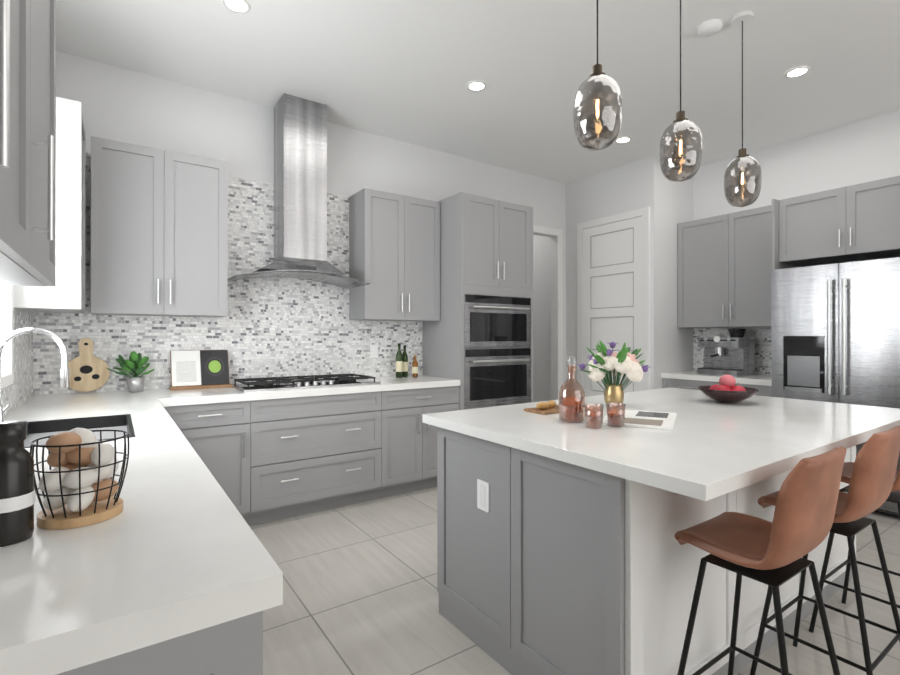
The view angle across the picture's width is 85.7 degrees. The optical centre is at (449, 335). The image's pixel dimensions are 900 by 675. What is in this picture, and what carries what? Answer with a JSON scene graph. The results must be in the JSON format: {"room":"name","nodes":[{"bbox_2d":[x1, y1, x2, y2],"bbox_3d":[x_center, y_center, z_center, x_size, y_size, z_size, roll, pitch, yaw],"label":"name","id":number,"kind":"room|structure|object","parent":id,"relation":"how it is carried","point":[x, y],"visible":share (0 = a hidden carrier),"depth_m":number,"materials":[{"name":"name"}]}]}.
{"room":"kitchen","nodes":[
{"label":"kitchen","id":0,"kind":"room"},
{"bbox_2d":[56,51,565,399],"bbox_3d":[-0.650,-0.272,4.530,5.150,3.150,0.100,0,0,-35],"label":"wall","id":1,"kind":"structure","parent":0,"point":[119,104],"depth_m":3.87,"materials":[{"name":"white paint"}]},
{"bbox_2d":[91,136,227,316],"bbox_3d":[-1.973,-0.684,3.325,0.780,1.090,0.362,0,0,-35],"label":"upper cabinet","id":2,"kind":"object","parent":1,"relation":"attached to","point":[159,232],"visible":1,"depth_m":3.18,"materials":[{"name":"grey wood"}]},
{"bbox_2d":[37,151,422,395],"bbox_3d":[-1.446,-0.423,3.907,2.869,1.610,0.011,0,0,-35],"label":"backsplash","id":3,"kind":"structure","parent":1,"relation":"attached to","point":[275,327],"depth_m":3.84,"materials":[{"name":"tile"}]},
{"bbox_2d":[228,93,369,288],"bbox_3d":[-1.175,-1.130,3.789,1.002,1.433,0.501,0,0,-35],"label":"range hood","id":4,"kind":"object","parent":1,"relation":"attached to","point":[300,188],"visible":1,"depth_m":3.78,"materials":[{"name":"silver metal"}]},
{"bbox_2d":[349,188,439,321],"bbox_3d":[-0.483,-0.682,4.361,0.750,1.090,0.362,0,0,-35],"label":"upper cabinet","id":5,"kind":"object","parent":1,"relation":"attached to","point":[394,250],"visible":1,"depth_m":4.21,"materials":[{"name":"grey wood"}]},
{"bbox_2d":[533,225,562,399],"bbox_3d":[0.963,0.014,5.582,0.960,2.580,0.011,0,0,-35],"label":"trim","id":6,"kind":"structure","parent":1,"relation":"attached to","point":[558,233],"depth_m":5.82,"materials":[{"name":"white wood"}]},
{"bbox_2d":[56,0,899,183],"bbox_3d":[1.623,-1.901,2.008,6.100,0.100,10.500,0,0,-35],"label":"ceiling","id":7,"kind":"structure","parent":0,"point":[407,71],"depth_m":3.28,"materials":[{"name":"white paint"}]},
{"bbox_2d":[222,0,250,13],"bbox_3d":[-1.190,-1.847,2.708,0.150,0.005,0.150,0,0,-35],"label":"recessed light","id":8,"kind":"object","parent":7,"relation":"in","point":[241,5],"visible":1,"depth_m":2.71,"materials":[{"name":"white"}]},
{"bbox_2d":[467,81,486,90],"bbox_3d":[0.197,-1.845,3.586,0.150,0.005,0.150,0,0,-35],"label":"recessed light","id":9,"kind":"object","parent":7,"relation":"in","point":[476,85],"visible":1,"depth_m":3.58,"materials":[{"name":"white"}]},
{"bbox_2d":[573,0,621,150],"bbox_3d":[0.592,-1.298,1.948,0.188,1.104,0.188,0,0,-35],"label":"pendant light","id":10,"kind":"object","parent":7,"relation":"hanging from","point":[597,114],"visible":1,"depth_m":1.88,"materials":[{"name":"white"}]},
{"bbox_2d":[615,137,630,142],"bbox_3d":[1.631,-1.844,4.572,0.150,0.005,0.150,0,0,-35],"label":"recessed light","id":11,"kind":"object","parent":7,"relation":"in","point":[622,139],"visible":0.98,"depth_m":4.56,"materials":[{"name":"white"}]},
{"bbox_2d":[660,0,701,181],"bbox_3d":[1.117,-1.298,2.350,0.188,1.104,0.188,0,0,-35],"label":"pendant light","id":12,"kind":"object","parent":7,"relation":"hanging from","point":[681,149],"visible":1,"depth_m":2.29,"materials":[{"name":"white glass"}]},
{"bbox_2d":[698,19,721,36],"bbox_3d":[1.553,-1.832,2.897,0.130,0.034,0.130,0,0,-35],"label":"smoke detector","id":13,"kind":"object","parent":7,"relation":"attached to","point":[709,28],"visible":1,"depth_m":2.87,"materials":[{"name":"white plastic"}]},
{"bbox_2d":[724,11,761,206],"bbox_3d":[1.696,-1.297,2.813,0.188,1.104,0.188,0,0,-35],"label":"pendant light","id":14,"kind":"object","parent":7,"relation":"hanging from","point":[742,180],"visible":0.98,"depth_m":2.76,"materials":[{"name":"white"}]},
{"bbox_2d":[784,66,809,77],"bbox_3d":[2.433,-1.845,3.400,0.150,0.005,0.150,0,0,-35],"label":"recessed light","id":15,"kind":"object","parent":7,"relation":"in","point":[796,72],"visible":1,"depth_m":3.40,"materials":[{"name":"white"}]},
{"bbox_2d":[250,486,899,674],"bbox_3d":[1.379,1.349,2.442,11.000,0.100,11.500,0,0,-35],"label":"floor","id":16,"kind":"structure","parent":0,"point":[360,595],"depth_m":2.33,"materials":[{"name":"tile"}]},
{"bbox_2d":[24,599,275,674],"bbox_3d":[-0.694,0.862,0.804,0.606,0.870,0.542,0,0,-35],"label":"base cabinet","id":17,"kind":"object","parent":16,"relation":"on","point":[230,643],"depth_m":0.70,"materials":[{"name":"grey wood"}]},
{"bbox_2d":[0,399,282,674],"bbox_3d":[-1.273,0.403,1.663,0.636,0.050,2.615,0,0,-35],"label":"countertop","id":18,"kind":"structure","parent":17,"relation":"on","point":[180,550],"depth_m":0.81,"materials":[{"name":"white stone"}]},
{"bbox_2d":[0,421,34,546],"bbox_3d":[-0.815,0.269,0.895,0.074,0.215,0.072,0,0,-35],"label":"bottle","id":19,"kind":"object","parent":18,"relation":"on","point":[17,496],"visible":1,"depth_m":0.88,"materials":[{"name":"black plastic"}]},
{"bbox_2d":[0,327,69,421],"bbox_3d":[-1.650,0.172,1.910,0.242,0.410,0.115,0,0,-35],"label":"faucet","id":20,"kind":"object","parent":18,"relation":"on","point":[64,374],"visible":0.92,"depth_m":1.91,"materials":[{"name":"silver metal"}]},
{"bbox_2d":[30,428,129,529],"bbox_3d":[-0.768,0.284,1.012,0.166,0.184,0.166,0,0,-35],"label":"basket","id":21,"kind":"object","parent":18,"relation":"on","point":[84,461],"visible":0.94,"depth_m":0.98,"materials":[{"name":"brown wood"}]},
{"bbox_2d":[24,411,135,446],"bbox_3d":[-1.517,0.493,1.965,0.384,0.232,0.644,0,0,-35],"label":"sink","id":22,"kind":"object","parent":18,"relation":"in","point":[36,428],"depth_m":2.18,"materials":[{"name":"metal"}]},
{"bbox_2d":[164,403,179,422],"bbox_3d":[-1.838,0.865,2.504,0.669,0.870,0.668,0,0,-35],"label":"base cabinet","id":23,"kind":"object","parent":16,"relation":"on","point":[170,412],"depth_m":2.98,"materials":[{"name":"grey wood"}]},
{"bbox_2d":[180,403,251,522],"bbox_3d":[-1.736,0.866,3.329,0.561,0.870,0.611,0,0,-35],"label":"base cabinet","id":24,"kind":"object","parent":16,"relation":"on","point":[221,432],"depth_m":3.16,"materials":[{"name":"grey wood"}]},
{"bbox_2d":[252,391,391,524],"bbox_3d":[-1.107,0.866,3.767,1.087,0.870,0.611,0,0,-35],"label":"base cabinet","id":25,"kind":"object","parent":16,"relation":"on","point":[315,453],"depth_m":3.52,"materials":[{"name":"grey wood"}]},
{"bbox_2d":[19,375,459,406],"bbox_3d":[-1.278,0.406,3.636,2.896,0.050,0.631,0,0,-35],"label":"countertop","id":26,"kind":"structure","parent":25,"relation":"on","point":[174,398],"depth_m":3.25,"materials":[{"name":"white stone"}]},
{"bbox_2d":[68,338,108,391],"bbox_3d":[-2.388,0.194,3.184,0.250,0.353,0.071,0,0,-35],"label":"cutting board","id":27,"kind":"object","parent":26,"relation":"on","point":[89,371],"visible":0.92,"depth_m":3.18,"materials":[{"name":"brown wood"}]},
{"bbox_2d":[107,351,154,391],"bbox_3d":[-2.147,0.241,3.270,0.274,0.277,0.307,0,0,-35],"label":"potted plant","id":28,"kind":"object","parent":26,"relation":"on","point":[135,362],"visible":1,"depth_m":3.25,"materials":[{"name":"green plant"}]},
{"bbox_2d":[169,350,231,389],"bbox_3d":[-1.821,0.243,3.542,0.400,0.274,0.156,0,0,-35],"label":"cookbook stand","id":29,"kind":"object","parent":26,"relation":"on","point":[201,386],"visible":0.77,"depth_m":3.49,"materials":[{"name":"brown wood"}]},
{"bbox_2d":[171,350,200,386],"bbox_3d":[-1.896,0.233,3.487,0.183,0.250,0.089,0,0,-35],"label":"page","id":30,"kind":"object","parent":29,"relation":"on","point":[186,368],"visible":1,"depth_m":3.48,"materials":[{"name":"white paper"}]},
{"bbox_2d":[200,350,228,384],"bbox_3d":[-1.743,0.233,3.594,0.183,0.250,0.089,0,0,-35],"label":"page","id":31,"kind":"object","parent":29,"relation":"on","point":[214,367],"visible":1,"depth_m":3.59,"materials":[{"name":"black paper"}]},
{"bbox_2d":[232,373,380,391],"bbox_3d":[-1.116,0.354,3.772,1.020,0.052,0.510,0,0,-35],"label":"cooktop","id":32,"kind":"object","parent":26,"relation":"in","point":[290,382],"visible":1,"depth_m":3.65,"materials":[{"name":"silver metal"}]},
{"bbox_2d":[396,343,402,377],"bbox_3d":[-0.463,0.226,4.427,0.066,0.312,0.066,0,0,-35],"label":"wine bottle","id":33,"kind":"object","parent":26,"relation":"on","point":[399,364],"visible":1,"depth_m":4.40,"materials":[{"name":"green glass"}]},
{"bbox_2d":[402,345,407,376],"bbox_3d":[-0.420,0.236,4.506,0.062,0.292,0.062,0,0,-35],"label":"wine bottle","id":34,"kind":"object","parent":26,"relation":"on","point":[405,364],"visible":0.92,"depth_m":4.48,"materials":[{"name":"green glass"}]},
{"bbox_2d":[412,355,417,376],"bbox_3d":[-0.323,0.281,4.488,0.058,0.202,0.058,0,0,-35],"label":"oil bottle","id":35,"kind":"object","parent":26,"relation":"on","point":[414,368],"visible":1,"depth_m":4.46,"materials":[{"name":"orange glass"}]},
{"bbox_2d":[392,387,458,495],"bbox_3d":[-0.402,0.867,4.257,0.748,0.870,0.611,0,0,-35],"label":"base cabinet","id":36,"kind":"object","parent":16,"relation":"on","point":[414,442],"depth_m":3.98,"materials":[{"name":"grey wood"}]},
{"bbox_2d":[423,192,532,409],"bbox_3d":[0.286,0.028,4.691,0.868,2.550,0.699,0,0,-35],"label":"tall cabinet","id":37,"kind":"object","parent":16,"relation":"on","point":[478,340],"visible":0.71,"depth_m":4.41,"materials":[{"name":"grey wood"}]},
{"bbox_2d":[437,428,855,674],"bbox_3d":[1.098,0.854,2.339,1.980,0.890,1.250,0,0,-35],"label":"kitchen island","id":38,"kind":"object","parent":16,"relation":"on","point":[561,550],"depth_m":1.73,"materials":[{"name":"grey wood"}]},
{"bbox_2d":[422,388,899,503],"bbox_3d":[1.103,0.389,2.331,2.080,0.040,1.330,0,0,-35],"label":"island countertop","id":39,"kind":"structure","parent":38,"relation":"on","point":[712,450],"depth_m":1.81,"materials":[{"name":"white stone"}]},
{"bbox_2d":[524,400,558,414],"bbox_3d":[0.498,0.344,2.379,0.240,0.048,0.140,0,0,-35],"label":"board","id":40,"kind":"object","parent":39,"relation":"on","point":[548,407],"visible":0.79,"depth_m":2.33,"materials":[{"name":"brown wood"}]},
{"bbox_2d":[559,356,584,422],"bbox_3d":[0.525,0.228,2.094,0.110,0.280,0.110,0,0,-35],"label":"decanter","id":41,"kind":"object","parent":39,"relation":"on","point":[571,409],"visible":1,"depth_m":2.06,"materials":[{"name":"pink glass"}]},
{"bbox_2d":[584,404,603,428],"bbox_3d":[0.578,0.323,1.948,0.076,0.090,0.076,0,0,-35],"label":"tumbler","id":42,"kind":"object","parent":39,"relation":"on","point":[593,416],"visible":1,"depth_m":1.92,"materials":[{"name":"pink glass"}]},
{"bbox_2d":[577,340,649,402],"bbox_3d":[0.838,0.195,2.551,0.354,0.348,0.349,0,0,-35],"label":"flower vase","id":43,"kind":"object","parent":39,"relation":"on","point":[603,363],"visible":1,"depth_m":2.48,"materials":[{"name":"gold metal"}]},
{"bbox_2d":[606,402,625,426],"bbox_3d":[0.677,0.323,1.981,0.076,0.090,0.076,0,0,-35],"label":"tumbler","id":44,"kind":"object","parent":39,"relation":"on","point":[615,414],"visible":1,"depth_m":1.95,"materials":[{"name":"pink glass"}]},
{"bbox_2d":[602,410,675,429],"bbox_3d":[0.835,0.364,2.139,0.280,0.009,0.420,0,0,27],"label":"magazine","id":45,"kind":"object","parent":39,"relation":"on","point":[650,419],"visible":0.83,"depth_m":2.08,"materials":[{"name":"white paper"}]},
{"bbox_2d":[697,372,758,402],"bbox_3d":[1.538,0.284,2.688,0.300,0.169,0.300,0,0,-35],"label":"fruit bowl","id":46,"kind":"object","parent":39,"relation":"on","point":[726,390],"visible":1,"depth_m":2.63,"materials":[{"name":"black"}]},
{"bbox_2d":[661,370,771,396],"bbox_3d":[2.726,0.843,4.749,0.636,0.920,1.048,0,0,-35],"label":"base cabinet","id":47,"kind":"object","parent":16,"relation":"on","point":[694,380],"visible":0.23,"depth_m":4.67,"materials":[{"name":"grey"}]},
{"bbox_2d":[697,329,754,376],"bbox_3d":[2.686,0.157,4.766,0.441,0.450,0.380,0,0,-35],"label":"coffee machine","id":48,"kind":"object","parent":47,"relation":"on","point":[733,354],"visible":1,"depth_m":4.70,"materials":[{"name":"silver metal"}]},
{"bbox_2d":[675,446,846,674],"bbox_3d":[0.919,0.808,1.440,0.416,0.983,0.394,0,0,-35],"label":"stool","id":49,"kind":"object","parent":16,"relation":"on","point":[769,553],"visible":1,"depth_m":1.34,"materials":[{"name":"brown leather"}]},
{"bbox_2d":[750,425,899,674],"bbox_3d":[1.387,0.809,1.765,0.416,0.983,0.394,0,0,-35],"label":"stool","id":50,"kind":"object","parent":16,"relation":"on","point":[872,476],"visible":0.67,"depth_m":1.61,"materials":[{"name":"brown leather"}]},
{"bbox_2d":[771,257,899,516],"bbox_3d":[3.222,0.377,3.864,0.812,1.850,0.918,0,0,-35],"label":"fridge","id":51,"kind":"object","parent":16,"relation":"on","point":[836,333],"visible":0.65,"depth_m":3.67,"materials":[{"name":"grey metal"}]},
{"bbox_2d":[809,462,899,632],"bbox_3d":[1.855,0.809,2.091,0.416,0.983,0.394,0,0,-35],"label":"stool","id":52,"kind":"object","parent":16,"relation":"on","point":[894,496],"visible":0.38,"depth_m":2.11,"materials":[{"name":"black metal"}]},
{"bbox_2d":[533,155,659,401],"bbox_3d":[1.292,-0.270,6.160,0.100,3.150,2.900,0,0,-35],"label":"wall","id":53,"kind":"structure","parent":0,"point":[631,186],"depth_m":5.67,"materials":[{"name":"white paint"}]},
{"bbox_2d":[577,207,649,396],"bbox_3d":[1.758,-0.009,5.339,0.071,2.625,0.930,0,0,-35],"label":"door","id":54,"kind":"structure","parent":53,"relation":"attached to","point":[613,278],"depth_m":5.33,"materials":[{"name":"white wood"}]},
{"bbox_2d":[660,166,692,388],"bbox_3d":[2.440,-0.271,5.253,0.750,3.150,0.100,0,0,-35],"label":"wall","id":55,"kind":"structure","parent":0,"point":[676,342],"depth_m":5.12,"materials":[{"name":"white paint"}]},
{"bbox_2d":[693,110,899,220],"bbox_3d":[4.848,-0.276,2.360,0.100,3.150,7.400,0,0,-35],"label":"wall","id":56,"kind":"structure","parent":0,"point":[863,151],"depth_m":4.43,"materials":[{"name":"white paint"}]},
{"bbox_2d":[677,205,771,327],"bbox_3d":[2.844,-0.642,4.831,0.361,1.110,1.045,0,0,-35],"label":"upper cabinet","id":57,"kind":"object","parent":56,"relation":"attached to","point":[724,265],"visible":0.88,"depth_m":4.76,"materials":[{"name":"grey wood"}]},
{"bbox_2d":[693,327,771,374],"bbox_3d":[2.991,0.138,4.934,0.007,0.490,1.049,0,0,-35],"label":"backsplash","id":58,"kind":"structure","parent":56,"relation":"attached to","point":[763,335],"depth_m":4.84,"materials":[{"name":"tile"}]},
{"bbox_2d":[772,176,899,269],"bbox_3d":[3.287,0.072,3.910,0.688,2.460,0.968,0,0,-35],"label":"upper cabinet","id":59,"kind":"object","parent":56,"relation":"attached to","point":[856,222],"visible":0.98,"depth_m":3.82,"materials":[{"name":"grey wood"}]},
{"bbox_3d":[-0.277,-0.280,-0.430,0.100,3.150,8.670,0,0,-35],"label":"wall","id":60,"kind":"structure","parent":0,"visible":0},
{"bbox_2d":[0,285,13,388],"bbox_3d":[-1.759,-0.436,1.817,0.029,1.330,1.250,0,0,-35],"label":"window","id":61,"kind":"structure","parent":60,"relation":"in","point":[7,311],"depth_m":2.29,"materials":[{"name":"white"}]},
{"bbox_2d":[1,308,36,417],"bbox_3d":[-1.720,-0.427,1.743,0.007,1.610,3.254,0,0,-35],"label":"backsplash","id":62,"kind":"structure","parent":60,"relation":"attached to","point":[24,386],"depth_m":2.72,"materials":[{"name":"tile"}]},
{"bbox_2d":[0,0,43,275],"bbox_3d":[-0.811,-0.688,0.679,0.282,1.090,0.656,0,0,-35],"label":"upper cabinet","id":63,"kind":"object","parent":60,"relation":"attached to","point":[27,142],"depth_m":0.93,"materials":[{"name":"grey wood"}]},
{"bbox_2d":[0,0,55,286],"bbox_3d":[-1.103,-0.688,1.099,0.282,1.090,0.598,0,0,-35],"label":"upper cabinet","id":64,"kind":"object","parent":60,"relation":"attached to","point":[49,278],"depth_m":1.32,"materials":[{"name":"grey wood"}]},
{"bbox_2d":[14,97,85,312],"bbox_3d":[-2.201,-0.685,2.679,0.282,1.090,0.500,0,0,-35],"label":"upper cabinet","id":65,"kind":"object","parent":60,"relation":"attached to","point":[66,293],"visible":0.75,"depth_m":2.53,"materials":[{"name":"grey"}]}
]}

